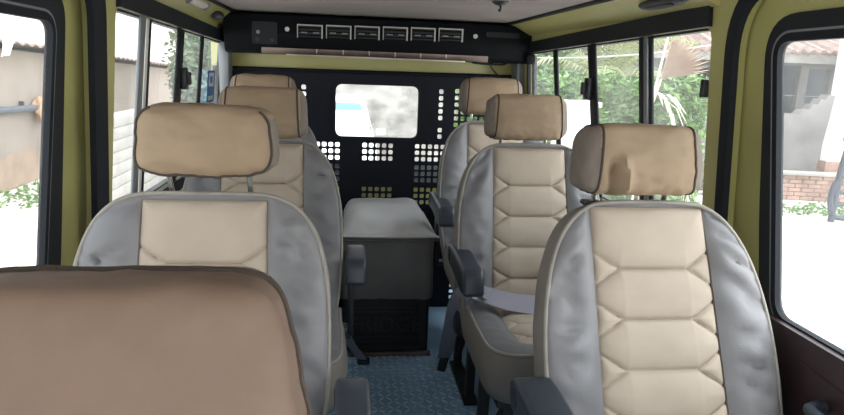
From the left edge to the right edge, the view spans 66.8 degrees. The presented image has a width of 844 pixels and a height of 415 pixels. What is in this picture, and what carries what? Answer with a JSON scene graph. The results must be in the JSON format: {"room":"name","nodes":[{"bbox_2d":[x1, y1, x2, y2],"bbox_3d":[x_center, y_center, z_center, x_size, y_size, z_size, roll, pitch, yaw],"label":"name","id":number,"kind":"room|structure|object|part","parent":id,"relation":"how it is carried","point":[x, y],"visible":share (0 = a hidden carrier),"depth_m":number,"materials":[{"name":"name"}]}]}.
{"room":"vehicle interior","nodes":[
{"label":"vehicle interior","id":0,"kind":"room"},
{"bbox_2d":[80,0,222,227],"bbox_3d":[-0.928,0.168,1.855,0.167,1.712,3.580,1,12,-7],"label":"wall","id":1,"kind":"structure","parent":0,"point":[111,8],"depth_m":1.73,"materials":[{"name":"yellow paint"}]},
{"bbox_2d":[0,0,86,265],"bbox_3d":[-0.851,0.345,0.991,0.159,1.600,1.690,1,12,-7],"label":"door","id":2,"kind":"structure","parent":1,"relation":"in","point":[62,202],"depth_m":1.52,"materials":[{"name":"yellow paint"}]},
{"bbox_2d":[85,0,108,220],"bbox_3d":[-0.800,0.313,1.004,0.143,1.584,1.682,1,12,-7],"label":"trim","id":3,"kind":"structure","parent":1,"relation":"attached to","point":[95,9],"depth_m":1.65,"materials":[{"name":"plastic"}]},
{"bbox_2d":[116,0,223,193],"bbox_3d":[-0.968,-0.431,2.588,0.097,0.706,1.670,1,12,-7],"label":"window","id":4,"kind":"structure","parent":1,"relation":"in","point":[153,9],"depth_m":2.19,"materials":[{"name":"black"}]},
{"bbox_2d":[206,70,214,102],"bbox_3d":[-1.020,-0.585,3.089,0.013,0.150,0.170,1,12,-7],"label":"sticker","id":5,"kind":"object","parent":4,"relation":"attached to","point":[211,74],"visible":1,"depth_m":3.08,"materials":[{"name":"blue paper"}]},
{"bbox_2d":[209,73,213,86],"bbox_3d":[-1.015,-0.617,3.083,0.006,0.065,0.110,1,12,-7],"label":"print","id":6,"kind":"object","parent":5,"relation":"attached to","point":[211,75],"depth_m":3.09,"materials":[{"name":"white"}]},
{"bbox_2d":[155,0,230,23],"bbox_3d":[-0.890,-0.804,2.416,0.105,0.125,2.040,1,12,-7],"label":"trim","id":7,"kind":"structure","parent":1,"relation":"attached to","point":[181,5],"depth_m":2.57,"materials":[{"name":"yellow paint"}]},
{"bbox_2d":[185,0,210,10],"bbox_3d":[-0.868,-0.794,2.483,0.037,0.036,0.320,1,12,-7],"label":"lamp","id":8,"kind":"object","parent":1,"relation":"attached to","point":[198,3],"visible":0.97,"depth_m":2.48,"materials":[{"name":"white plastic"}]},
{"bbox_2d":[211,11,223,19],"bbox_3d":[-0.933,-0.878,2.921,0.040,0.038,0.200,1,12,-7],"label":"lamp","id":9,"kind":"object","parent":1,"relation":"attached to","point":[217,15],"visible":0.94,"depth_m":2.88,"materials":[{"name":"grey plastic"}]},
{"bbox_2d":[207,0,237,11],"bbox_3d":[-0.740,-0.626,1.613,0.022,0.022,3.330,1,12,-7],"label":"trim","id":10,"kind":"structure","parent":1,"relation":"attached to","point":[212,1],"depth_m":2.81,"materials":[{"name":"black"}]},
{"bbox_2d":[218,42,232,91],"bbox_3d":[-1.020,-0.724,3.326,0.050,0.300,0.120,1,12,-7],"label":"trim","id":11,"kind":"structure","parent":1,"relation":"attached to","point":[225,58],"depth_m":3.27,"materials":[{"name":"grey"}]},
{"bbox_2d":[213,70,483,307],"bbox_3d":[-0.283,-0.075,3.663,1.780,1.366,0.012,1,12,-7],"label":"wall","id":12,"kind":"structure","parent":0,"point":[355,173],"depth_m":3.61,"materials":[{"name":"black metal"}]},
{"bbox_2d":[212,65,511,78],"bbox_3d":[-0.257,-0.740,3.516,1.730,0.033,0.024,1,12,-7],"label":"trim","id":13,"kind":"structure","parent":12,"relation":"attached to","point":[214,67],"depth_m":3.50,"materials":[{"name":"black paint"}]},
{"bbox_2d":[333,81,421,140],"bbox_3d":[-0.250,-0.535,3.560,0.488,0.318,0.024,1,12,-7],"label":"trim","id":14,"kind":"structure","parent":12,"relation":"attached to","point":[336,135],"depth_m":3.55,"materials":[{"name":"black rubber"}]},
{"bbox_2d":[211,41,511,74],"bbox_3d":[-0.257,-0.881,3.528,1.750,0.340,0.050,1,12,-7],"label":"beam","id":15,"kind":"structure","parent":0,"point":[238,59],"depth_m":3.51,"materials":[{"name":"metal"}]},
{"bbox_2d":[216,0,592,24],"bbox_3d":[-0.068,-0.664,1.804,1.620,0.040,3.560,1,12,-7],"label":"ceiling","id":16,"kind":"structure","parent":0,"point":[459,11],"depth_m":2.72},
{"bbox_2d":[223,12,535,63],"bbox_3d":[-0.202,-0.866,3.306,1.555,0.194,0.289,1,12,-7],"label":"air duct","id":17,"kind":"object","parent":16,"relation":"attached to","point":[243,32],"visible":1,"depth_m":3.19,"materials":[{"name":"black plastic"}]},
{"bbox_3d":[-0.765,-0.850,3.112,0.120,0.105,0.008,1,12,-7],"label":"control plate","id":18,"kind":"part","parent":17,"relation":"part of","materials":[{"name":"black plastic"}]},
{"bbox_2d":[298,25,320,37],"bbox_3d":[-0.549,-0.863,3.136,0.112,0.054,0.006,1,12,-7],"label":"grille","id":19,"kind":"object","parent":17,"relation":"attached to","point":[304,31],"depth_m":3.13,"materials":[{"name":"black metal"}]},
{"bbox_2d":[327,26,349,37],"bbox_3d":[-0.410,-0.863,3.152,0.112,0.054,0.006,1,12,-7],"label":"grille","id":20,"kind":"object","parent":17,"relation":"attached to","point":[332,31],"depth_m":3.15,"materials":[{"name":"black metal"}]},
{"bbox_2d":[356,27,377,38],"bbox_3d":[-0.272,-0.864,3.169,0.112,0.054,0.006,1,12,-7],"label":"grille","id":21,"kind":"object","parent":17,"relation":"attached to","point":[361,32],"depth_m":3.16,"materials":[{"name":"black metal"}]},
{"bbox_2d":[384,28,405,39],"bbox_3d":[-0.133,-0.865,3.185,0.112,0.054,0.006,1,12,-7],"label":"grille","id":22,"kind":"object","parent":17,"relation":"attached to","point":[389,33],"depth_m":3.18,"materials":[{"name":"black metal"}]},
{"bbox_2d":[412,29,433,39],"bbox_3d":[0.006,-0.866,3.202,0.112,0.054,0.006,1,12,-7],"label":"grille","id":23,"kind":"object","parent":17,"relation":"attached to","point":[417,34],"depth_m":3.20,"materials":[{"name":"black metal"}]},
{"bbox_2d":[439,29,461,40],"bbox_3d":[0.144,-0.867,3.218,0.112,0.054,0.006,1,12,-7],"label":"grille","id":24,"kind":"object","parent":17,"relation":"attached to","point":[444,34],"depth_m":3.21,"materials":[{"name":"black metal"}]},
{"bbox_2d":[471,62,505,76],"bbox_3d":[0.372,-0.779,3.549,0.207,0.106,0.020,1,12,-7],"label":"hanging cable","id":25,"kind":"object","parent":17,"relation":"hanging from","point":[490,64],"visible":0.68,"depth_m":3.55,"materials":[{"name":"grey plastic"}]},
{"bbox_3d":[0.412,-0.875,3.249,0.170,0.025,0.006,1,12,-7],"label":"blank plate","id":26,"kind":"part","parent":17,"relation":"part of","materials":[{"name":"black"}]},
{"bbox_2d":[492,0,508,11],"bbox_3d":[0.278,-0.722,2.276,0.060,0.053,0.060,1,12,-7],"label":"ceiling hook","id":27,"kind":"object","parent":16,"relation":"attached to","point":[500,3],"visible":0.97,"depth_m":2.26,"materials":[{"name":"grey plastic"}]},
{"bbox_2d":[329,307,514,414],"bbox_3d":[-0.105,0.993,2.111,1.820,0.055,3.590,1,12,-7],"label":"floor","id":28,"kind":"structure","parent":0,"point":[399,385],"depth_m":2.92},
{"bbox_2d":[0,265,311,414],"bbox_3d":[-0.261,0.707,0.421,0.553,1.217,0.718,1,12,-7],"label":"passenger seat","id":29,"kind":"object","parent":28,"relation":"on","point":[131,339],"visible":1,"depth_m":0.51,"materials":[{"name":"brown leather"}]},
{"bbox_2d":[73,102,371,414],"bbox_3d":[-0.421,0.472,1.253,0.650,1.308,0.743,1,12,-7],"label":"passenger seat","id":30,"kind":"object","parent":28,"relation":"on","point":[270,234],"visible":0.57,"depth_m":1.38,"materials":[{"name":"grey leather"}]},
{"bbox_3d":[-0.550,-0.061,1.393,0.012,0.144,0.082,1,12,-7],"label":"headrest post","id":31,"kind":"part","parent":30,"relation":"part of","materials":[{"name":"silver metal"}]},
{"bbox_3d":[-0.477,0.317,1.374,0.299,0.632,0.225,1,12,-7],"label":"quilted panel","id":32,"kind":"part","parent":30,"relation":"part of","materials":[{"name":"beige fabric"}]},
{"bbox_3d":[-0.482,0.322,1.418,0.559,0.692,0.332,1,12,-7],"label":"backrest","id":33,"kind":"part","parent":30,"relation":"part of","materials":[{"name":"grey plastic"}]},
{"bbox_3d":[-0.382,-0.059,1.414,0.012,0.144,0.082,1,12,-7],"label":"headrest post","id":34,"kind":"part","parent":30,"relation":"part of","materials":[{"name":"silver metal"}]},
{"bbox_3d":[-0.129,0.432,1.198,0.070,0.099,0.346,1,12,-7],"label":"armrest","id":35,"kind":"part","parent":30,"relation":"part of","materials":[{"name":"grey plastic"}]},
{"bbox_2d":[182,85,365,414],"bbox_3d":[-0.495,0.297,2.019,0.644,1.316,0.732,1,12,-7],"label":"passenger seat","id":36,"kind":"object","parent":28,"relation":"on","point":[303,175],"visible":0.27,"depth_m":2.15,"materials":[{"name":"grey leather"}]},
{"bbox_3d":[-0.538,0.113,2.136,0.299,0.632,0.225,1,12,-7],"label":"quilted panel","id":37,"kind":"part","parent":36,"relation":"part of","materials":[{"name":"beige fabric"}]},
{"bbox_3d":[-0.543,0.119,2.179,0.547,0.690,0.334,1,12,-7],"label":"backrest","id":38,"kind":"part","parent":36,"relation":"part of","materials":[{"name":"grey leather"}]},
{"bbox_2d":[327,310,347,414],"bbox_3d":[-0.517,0.456,1.929,0.583,0.185,0.495,1,12,-7],"label":"seat cushion","id":39,"kind":"object","parent":36,"relation":"on","point":[339,359],"depth_m":1.82,"materials":[{"name":"grey leather"}]},
{"bbox_3d":[-0.231,0.197,2.214,0.070,0.099,0.221,1,12,-7],"label":"armrest","id":40,"kind":"part","parent":36,"relation":"part of","materials":[{"name":"grey plastic"}]},
{"bbox_2d":[230,73,318,147],"bbox_3d":[-0.709,0.115,2.757,0.550,1.345,0.734,1,12,-7],"label":"passenger seat","id":41,"kind":"object","parent":28,"relation":"on","point":[265,80],"visible":0.09,"depth_m":2.84,"materials":[{"name":"grey leather"}]},
{"bbox_3d":[-0.726,-0.068,2.920,0.547,0.690,0.334,1,12,-7],"label":"backrest","id":42,"kind":"part","parent":41,"relation":"part of","materials":[{"name":"grey plastic"}]},
{"bbox_2d":[343,323,369,364],"bbox_3d":[-0.314,0.606,2.880,0.078,0.362,0.410,5,12,10],"label":"belt","id":43,"kind":"object","parent":28,"relation":"on","point":[361,359],"visible":0.74,"depth_m":3.02,"materials":[{"name":"grey fabric"}]},
{"bbox_2d":[340,198,439,356],"bbox_3d":[-0.201,0.335,3.356,0.491,0.700,0.578,1,12,-7],"label":"fridge","id":44,"kind":"object","parent":28,"relation":"on","point":[391,310],"visible":0.84,"depth_m":3.12,"materials":[{"name":"black"}]},
{"bbox_3d":[-0.178,0.575,3.146,0.390,0.265,0.006,1,12,-7],"label":"panel","id":45,"kind":"part","parent":44,"relation":"part of","materials":[{"name":"black"}]},
{"bbox_3d":[-0.190,0.038,3.297,0.448,0.095,0.556,1,12,-7],"label":"padded lid","id":46,"kind":"part","parent":44,"relation":"part of","materials":[{"name":"grey leather"}]},
{"bbox_2d":[428,77,542,405],"bbox_3d":[0.351,0.116,2.885,0.579,1.368,0.736,1,12,-7],"label":"passenger seat","id":47,"kind":"object","parent":28,"relation":"on","point":[467,139],"visible":0.23,"depth_m":2.97,"materials":[{"name":"grey leather"}]},
{"bbox_3d":[0.088,0.003,2.967,0.070,0.099,0.391,1,12,-7],"label":"armrest","id":48,"kind":"part","parent":47,"relation":"part of","materials":[{"name":"grey plastic"}]},
{"bbox_2d":[443,242,454,291],"bbox_3d":[0.372,0.281,2.802,0.530,0.185,0.495,1,12,-7],"label":"seat cushion","id":49,"kind":"object","parent":47,"relation":"on","point":[449,272],"depth_m":2.80,"materials":[{"name":"grey leather"}]},
{"bbox_3d":[0.175,0.556,3.017,0.034,0.427,0.050,1,12,-7],"label":"leg","id":50,"kind":"part","parent":47,"relation":"part of","materials":[{"name":"black metal"}]},
{"bbox_3d":[0.185,0.793,2.917,0.060,0.020,0.396,1,12,-7],"label":"floor rail","id":51,"kind":"part","parent":47,"relation":"part of","materials":[{"name":"black metal"}]},
{"bbox_3d":[0.210,0.621,2.727,0.034,0.427,0.050,1,12,-7],"label":"leg","id":52,"kind":"part","parent":47,"relation":"part of","materials":[{"name":"black metal"}]},
{"bbox_3d":[0.344,-0.055,3.053,0.548,0.691,0.331,1,12,-7],"label":"backrest","id":53,"kind":"part","parent":47,"relation":"part of","materials":[{"name":"beige leather"}]},
{"bbox_3d":[0.350,-0.061,3.009,0.299,0.632,0.225,1,12,-7],"label":"quilted panel","id":54,"kind":"part","parent":47,"relation":"part of","materials":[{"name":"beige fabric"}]},
{"bbox_2d":[447,93,599,414],"bbox_3d":[0.399,0.293,2.187,0.567,1.322,0.734,1,12,-7],"label":"passenger seat","id":55,"kind":"object","parent":28,"relation":"on","point":[511,197],"visible":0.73,"depth_m":2.29,"materials":[{"name":"grey leather"}]},
{"bbox_3d":[0.148,0.210,2.216,0.070,0.099,0.351,1,12,-7],"label":"armrest","id":56,"kind":"part","parent":55,"relation":"part of","materials":[{"name":"grey plastic"}]},
{"bbox_3d":[0.220,0.722,2.317,0.034,0.405,0.050,1,12,-7],"label":"leg","id":57,"kind":"part","parent":55,"relation":"part of","materials":[{"name":"black metal"}]},
{"bbox_2d":[437,286,534,371],"bbox_3d":[0.174,0.527,2.523,0.362,0.662,0.786,-5,14,-31],"label":"belt","id":58,"kind":"object","parent":55,"relation":"on","point":[519,303],"visible":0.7,"depth_m":2.22,"materials":[{"name":"grey fabric"}]},
{"bbox_2d":[461,303,534,403],"bbox_3d":[0.415,0.458,2.104,0.532,0.186,0.497,1,12,-7],"label":"seat cushion","id":59,"kind":"object","parent":55,"relation":"on","point":[499,342],"depth_m":1.94,"materials":[{"name":"grey leather"}]},
{"bbox_3d":[0.255,0.787,2.026,0.034,0.405,0.050,1,12,-7],"label":"leg","id":60,"kind":"part","parent":55,"relation":"part of","materials":[{"name":"black metal"}]},
{"bbox_3d":[0.413,0.383,2.132,0.292,0.032,0.377,1,12,-7],"label":"quilted panel","id":61,"kind":"part","parent":55,"relation":"part of","materials":[{"name":"beige fabric"}]},
{"bbox_3d":[0.390,0.121,2.353,0.547,0.690,0.334,1,12,-7],"label":"backrest","id":62,"kind":"part","parent":55,"relation":"part of","materials":[{"name":"beige leather"}]},
{"bbox_3d":[0.395,0.115,2.311,0.299,0.632,0.225,1,12,-7],"label":"quilted panel","id":63,"kind":"part","parent":55,"relation":"part of","materials":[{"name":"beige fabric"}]},
{"bbox_2d":[510,123,782,414],"bbox_3d":[0.512,0.506,1.289,0.629,1.298,0.734,1,12,-7],"label":"passenger seat","id":64,"kind":"object","parent":28,"relation":"on","point":[642,307],"visible":1,"depth_m":1.41,"materials":[{"name":"grey leather"}]},
{"bbox_3d":[0.254,0.445,1.208,0.088,0.099,0.391,1,12,-7],"label":"armrest","id":65,"kind":"part","parent":64,"relation":"part of","materials":[{"name":"grey plastic"}]},
{"bbox_3d":[0.392,-0.037,1.455,0.012,0.114,0.034,2,12,-2],"label":"headrest post","id":66,"kind":"part","parent":64,"relation":"part of","materials":[{"name":"silver metal"}]},
{"bbox_3d":[0.530,0.338,1.459,0.554,0.687,0.333,1,12,-7],"label":"backrest","id":67,"kind":"part","parent":64,"relation":"part of","materials":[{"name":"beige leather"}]},
{"bbox_3d":[0.539,0.332,1.417,0.330,0.632,0.225,1,12,-7],"label":"quilted panel","id":68,"kind":"part","parent":64,"relation":"part of","materials":[{"name":"beige fabric"}]},
{"bbox_3d":[-0.332,0.580,3.999,1.820,0.050,0.360,1,12,-7],"label":"trim","id":69,"kind":"structure","parent":28,"relation":"attached to","visible":0},
{"bbox_2d":[330,163,451,289],"bbox_3d":[-0.315,-0.246,3.941,1.820,1.660,0.090,1,12,-7],"label":"door","id":70,"kind":"structure","parent":69,"relation":"on","point":[336,165],"depth_m":3.97,"materials":[{"name":"yellow paint"}]},
{"bbox_2d":[524,0,762,227],"bbox_3d":[0.774,0.189,2.064,0.167,1.712,3.580,1,12,-7],"label":"wall","id":71,"kind":"structure","parent":0,"point":[722,14],"depth_m":1.67,"materials":[{"name":"yellow paint"}]},
{"bbox_2d":[511,64,523,93],"bbox_3d":[0.528,-0.705,3.517,0.050,0.300,0.120,1,12,-7],"label":"trim","id":72,"kind":"structure","parent":71,"relation":"attached to","point":[517,69],"depth_m":3.46,"materials":[{"name":"grey"}]},
{"bbox_2d":[502,0,613,24],"bbox_3d":[0.627,-0.610,1.781,0.022,0.022,3.330,1,12,-7],"label":"trim","id":73,"kind":"structure","parent":71,"relation":"attached to","point":[594,2],"depth_m":2.46,"materials":[{"name":"black"}]},
{"bbox_2d":[513,0,720,35],"bbox_3d":[0.602,-0.790,2.599,0.140,0.118,2.040,1,12,-7],"label":"trim","id":74,"kind":"structure","parent":71,"relation":"attached to","point":[616,10],"depth_m":2.27,"materials":[{"name":"yellow paint"}]},
{"bbox_2d":[527,6,712,200],"bbox_3d":[0.677,-0.361,2.555,0.098,0.709,1.728,1,12,-7],"label":"window","id":75,"kind":"structure","parent":71,"relation":"in","point":[699,17],"depth_m":2.10,"materials":[{"name":"black"}]},
{"bbox_2d":[638,0,687,10],"bbox_3d":[0.677,-0.579,1.809,0.039,0.032,0.270,1,12,-7],"label":"grip","id":76,"kind":"object","parent":71,"relation":"attached to","point":[648,5],"visible":1,"depth_m":1.80,"materials":[{"name":"grey plastic"}]},
{"bbox_2d":[714,0,758,220],"bbox_3d":[0.868,0.352,1.075,0.141,1.560,1.369,1,12,-7],"label":"trim","id":77,"kind":"structure","parent":71,"relation":"attached to","point":[743,8],"depth_m":1.60,"materials":[{"name":"black rubber"}]},
{"bbox_2d":[733,0,843,414],"bbox_3d":[0.911,0.395,1.074,0.177,1.600,1.420,1,12,-7],"label":"door","id":78,"kind":"structure","parent":71,"relation":"in","point":[811,367],"depth_m":1.49,"materials":[{"name":"yellow paint"}]},
{"bbox_3d":[0.898,0.486,1.053,0.039,0.240,1.142,1,12,-7],"label":"trim","id":79,"kind":"part","parent":78,"relation":"part of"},
{"bbox_3d":[0.831,0.441,1.248,0.061,0.026,0.231,1,12,-7],"label":"handle","id":80,"kind":"part","parent":78,"relation":"part of","materials":[{"name":"grey plastic"}]},
{"label":"outside","id":81,"kind":"structure","parent":0,"visible":0},
{"bbox_2d":[0,177,843,349],"bbox_3d":[-1.831,-1.131,15.001,80.000,0.098,90.000,1,12,-7],"label":"ground","id":82,"kind":"structure","parent":81,"point":[812,246],"depth_m":7.61,"materials":[{"name":"white concrete"}]},
{"bbox_2d":[0,179,38,209],"bbox_3d":[-6.245,-1.057,13.609,1.212,0.256,9.790,1,12,-7],"label":"grass","id":83,"kind":"structure","parent":82,"relation":"on","point":[25,189],"depth_m":9.43,"materials":[{"name":"green plant"}]},
{"bbox_2d":[0,39,174,192],"bbox_3d":[-8.801,-2.203,12.376,4.500,2.667,23.000,1,12,-7],"label":"building","id":84,"kind":"structure","parent":82,"relation":"on","point":[21,72],"depth_m":10.79,"materials":[{"name":"paint"}]},
{"bbox_2d":[0,38,14,56],"bbox_3d":[-6.138,-2.357,9.462,0.070,0.277,0.454,1,12,-7],"label":"cloth","id":85,"kind":"object","parent":84,"relation":"hanging from","point":[7,43],"visible":1,"depth_m":9.46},
{"bbox_2d":[0,101,38,113],"bbox_3d":[-6.308,-1.260,8.605,0.120,0.250,4.703,1,12,-7],"label":"pipe","id":86,"kind":"object","parent":84,"relation":"attached to","point":[22,107],"visible":1,"depth_m":10.29,"materials":[{"name":"grey metal"}]},
{"bbox_2d":[32,96,41,121],"bbox_3d":[-6.577,-1.703,11.076,0.207,0.454,0.470,1,12,-7],"label":"rag","id":87,"kind":"object","parent":86,"relation":"on","point":[38,101],"visible":0.37,"depth_m":10.90,"materials":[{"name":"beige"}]},
{"bbox_2d":[112,109,163,200],"bbox_3d":[-4.155,-0.604,8.856,0.220,1.386,3.300,1,12,-7],"label":"wall","id":88,"kind":"structure","parent":82,"relation":"on","point":[123,120],"depth_m":8.63,"materials":[{"name":"white paint"}]},
{"bbox_2d":[161,30,189,102],"bbox_3d":[-5.090,-3.389,15.346,2.208,4.137,2.235,6,13,18],"label":"leafy tree","id":89,"kind":"object","parent":82,"relation":"on","point":[171,34],"visible":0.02,"depth_m":14.84,"materials":[{"name":"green plant"}]},
{"bbox_2d":[168,33,212,102],"bbox_3d":[-3.787,-2.096,11.884,1.650,3.169,2.773,1,12,-7],"label":"leafy tree","id":90,"kind":"object","parent":82,"relation":"on","point":[191,52],"visible":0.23,"depth_m":10.98,"materials":[{"name":"green plant"}]},
{"bbox_2d":[304,93,385,159],"bbox_3d":[-1.701,-1.191,11.411,2.020,1.640,4.165,1,12,-7],"label":"parked car","id":91,"kind":"object","parent":82,"relation":"on","point":[352,116],"visible":0.24,"depth_m":10.61,"materials":[{"name":"white paint"}]},
{"bbox_2d":[376,128,385,134],"bbox_3d":[-0.703,-1.292,10.923,0.160,0.110,0.090,1,12,-7],"label":"mirror","id":92,"kind":"object","parent":91,"relation":"attached to","point":[379,131],"depth_m":10.88,"materials":[{"name":"white paint"}]},
{"bbox_2d":[301,84,462,160],"bbox_3d":[-1.088,-3.014,16.103,4.900,3.420,4.233,1,12,-7],"label":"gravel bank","id":93,"kind":"object","parent":82,"relation":"on","point":[394,109],"visible":0.19,"depth_m":15.70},
{"bbox_2d":[537,49,581,93],"bbox_3d":[2.798,-3.239,15.520,2.150,4.348,2.260,1,12,-7],"label":"leafy tree","id":94,"kind":"object","parent":82,"relation":"on","point":[541,66],"visible":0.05,"depth_m":14.81,"materials":[{"name":"green plant"}]},
{"bbox_2d":[551,100,601,147],"bbox_3d":[1.406,-0.068,6.189,0.380,1.905,0.340,1,12,-7],"label":"pillar","id":95,"kind":"structure","parent":82,"relation":"on","point":[578,111],"depth_m":5.87,"materials":[{"name":"grey paint"}]},
{"bbox_2d":[454,66,708,203],"bbox_3d":[2.173,-0.853,9.147,3.500,2.280,1.242,5,13,15],"label":"hedge","id":96,"kind":"object","parent":82,"relation":"on","point":[621,87],"visible":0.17,"depth_m":8.50,"materials":[{"name":"green plant"}]},
{"bbox_2d":[568,45,609,94],"bbox_3d":[5.393,-6.146,21.999,9.400,7.466,5.670,1,12,-7],"label":"leafy tree","id":97,"kind":"object","parent":82,"relation":"on","point":[582,49],"visible":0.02,"depth_m":21.51,"materials":[{"name":"green plant"}]},
{"bbox_2d":[537,36,700,102],"bbox_3d":[3.057,-1.798,11.164,3.094,3.398,3.427,1,12,-7],"label":"palm tree","id":98,"kind":"object","parent":82,"relation":"on","point":[615,67],"visible":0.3,"depth_m":10.81,"materials":[{"name":"green plant"}]},
{"bbox_2d":[631,37,668,199],"bbox_3d":[2.837,-1.094,7.872,0.459,3.304,0.055,-2,13,-20],"label":"leaning pole","id":99,"kind":"object","parent":82,"relation":"on","point":[667,38],"visible":0.24,"depth_m":7.73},
{"bbox_2d":[638,35,708,199],"bbox_3d":[3.188,-0.850,8.125,0.689,2.684,0.120,6,13,18],"label":"frond","id":100,"kind":"object","parent":82,"relation":"on","point":[677,64],"visible":0.84,"depth_m":7.91,"materials":[{"name":"beige plant"}]},
{"bbox_3d":[3.284,-1.871,7.889,0.583,0.584,0.034,3,12,5],"label":"blade","id":101,"kind":"part","parent":100,"relation":"part of","materials":[{"name":"beige plant"}]},
{"bbox_2d":[654,91,694,202],"bbox_3d":[2.733,-0.231,6.922,0.719,2.024,0.614,-6,15,-32],"label":"frond","id":102,"kind":"object","parent":82,"relation":"on","point":[667,103],"visible":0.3,"depth_m":6.79,"materials":[{"name":"white plant"}]},
{"bbox_2d":[606,32,839,159],"bbox_3d":[7.498,-2.664,15.585,6.480,3.576,2.550,3,12,5],"label":"building","id":103,"kind":"structure","parent":82,"relation":"on","point":[809,66],"depth_m":14.66,"materials":[{"name":"grey paint"}]},
{"bbox_2d":[688,94,834,188],"bbox_3d":[6.423,-1.282,12.496,2.729,1.926,0.216,3,12,4],"label":"wall","id":104,"kind":"structure","parent":82,"relation":"on","point":[805,128],"depth_m":12.28,"materials":[{"name":"grey paint"}]},
{"bbox_2d":[700,166,843,202],"bbox_3d":[7.651,-0.379,11.950,4.687,0.522,0.280,3,12,5],"label":"brick wall","id":105,"kind":"structure","parent":82,"relation":"on","point":[797,185],"depth_m":11.89,"materials":[{"name":"red brick"}]},
{"bbox_2d":[783,201,843,216],"bbox_3d":[6.665,0.027,11.021,1.962,0.190,0.904,1,12,-7],"label":"grass","id":106,"kind":"structure","parent":82,"relation":"on","point":[813,205],"depth_m":10.90,"materials":[{"name":"green plant"}]},
{"bbox_2d":[815,39,843,172],"bbox_3d":[10.771,-2.604,13.160,4.481,4.600,0.267,3,12,1],"label":"building","id":107,"kind":"structure","parent":82,"relation":"on","point":[832,149],"depth_m":13.37,"materials":[{"name":"grey paint"}]},
{"bbox_2d":[827,150,843,221],"bbox_3d":[6.989,-0.549,10.088,1.052,1.610,0.133,2,12,1],"label":"steel frame","id":108,"kind":"object","parent":82,"relation":"on","point":[834,191],"visible":1,"depth_m":10.13,"materials":[{"name":"grey metal"}]},
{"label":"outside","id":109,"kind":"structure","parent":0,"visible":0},
{"bbox_2d":[537,44,710,58],"bbox_3d":[3.189,-2.136,8.090,7.086,0.588,0.321,7,13,23],"label":"overhead cable","id":110,"kind":"object","parent":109,"point":[710,44],"visible":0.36,"depth_m":8.53,"materials":[{"name":"grey plastic"}]}
]}

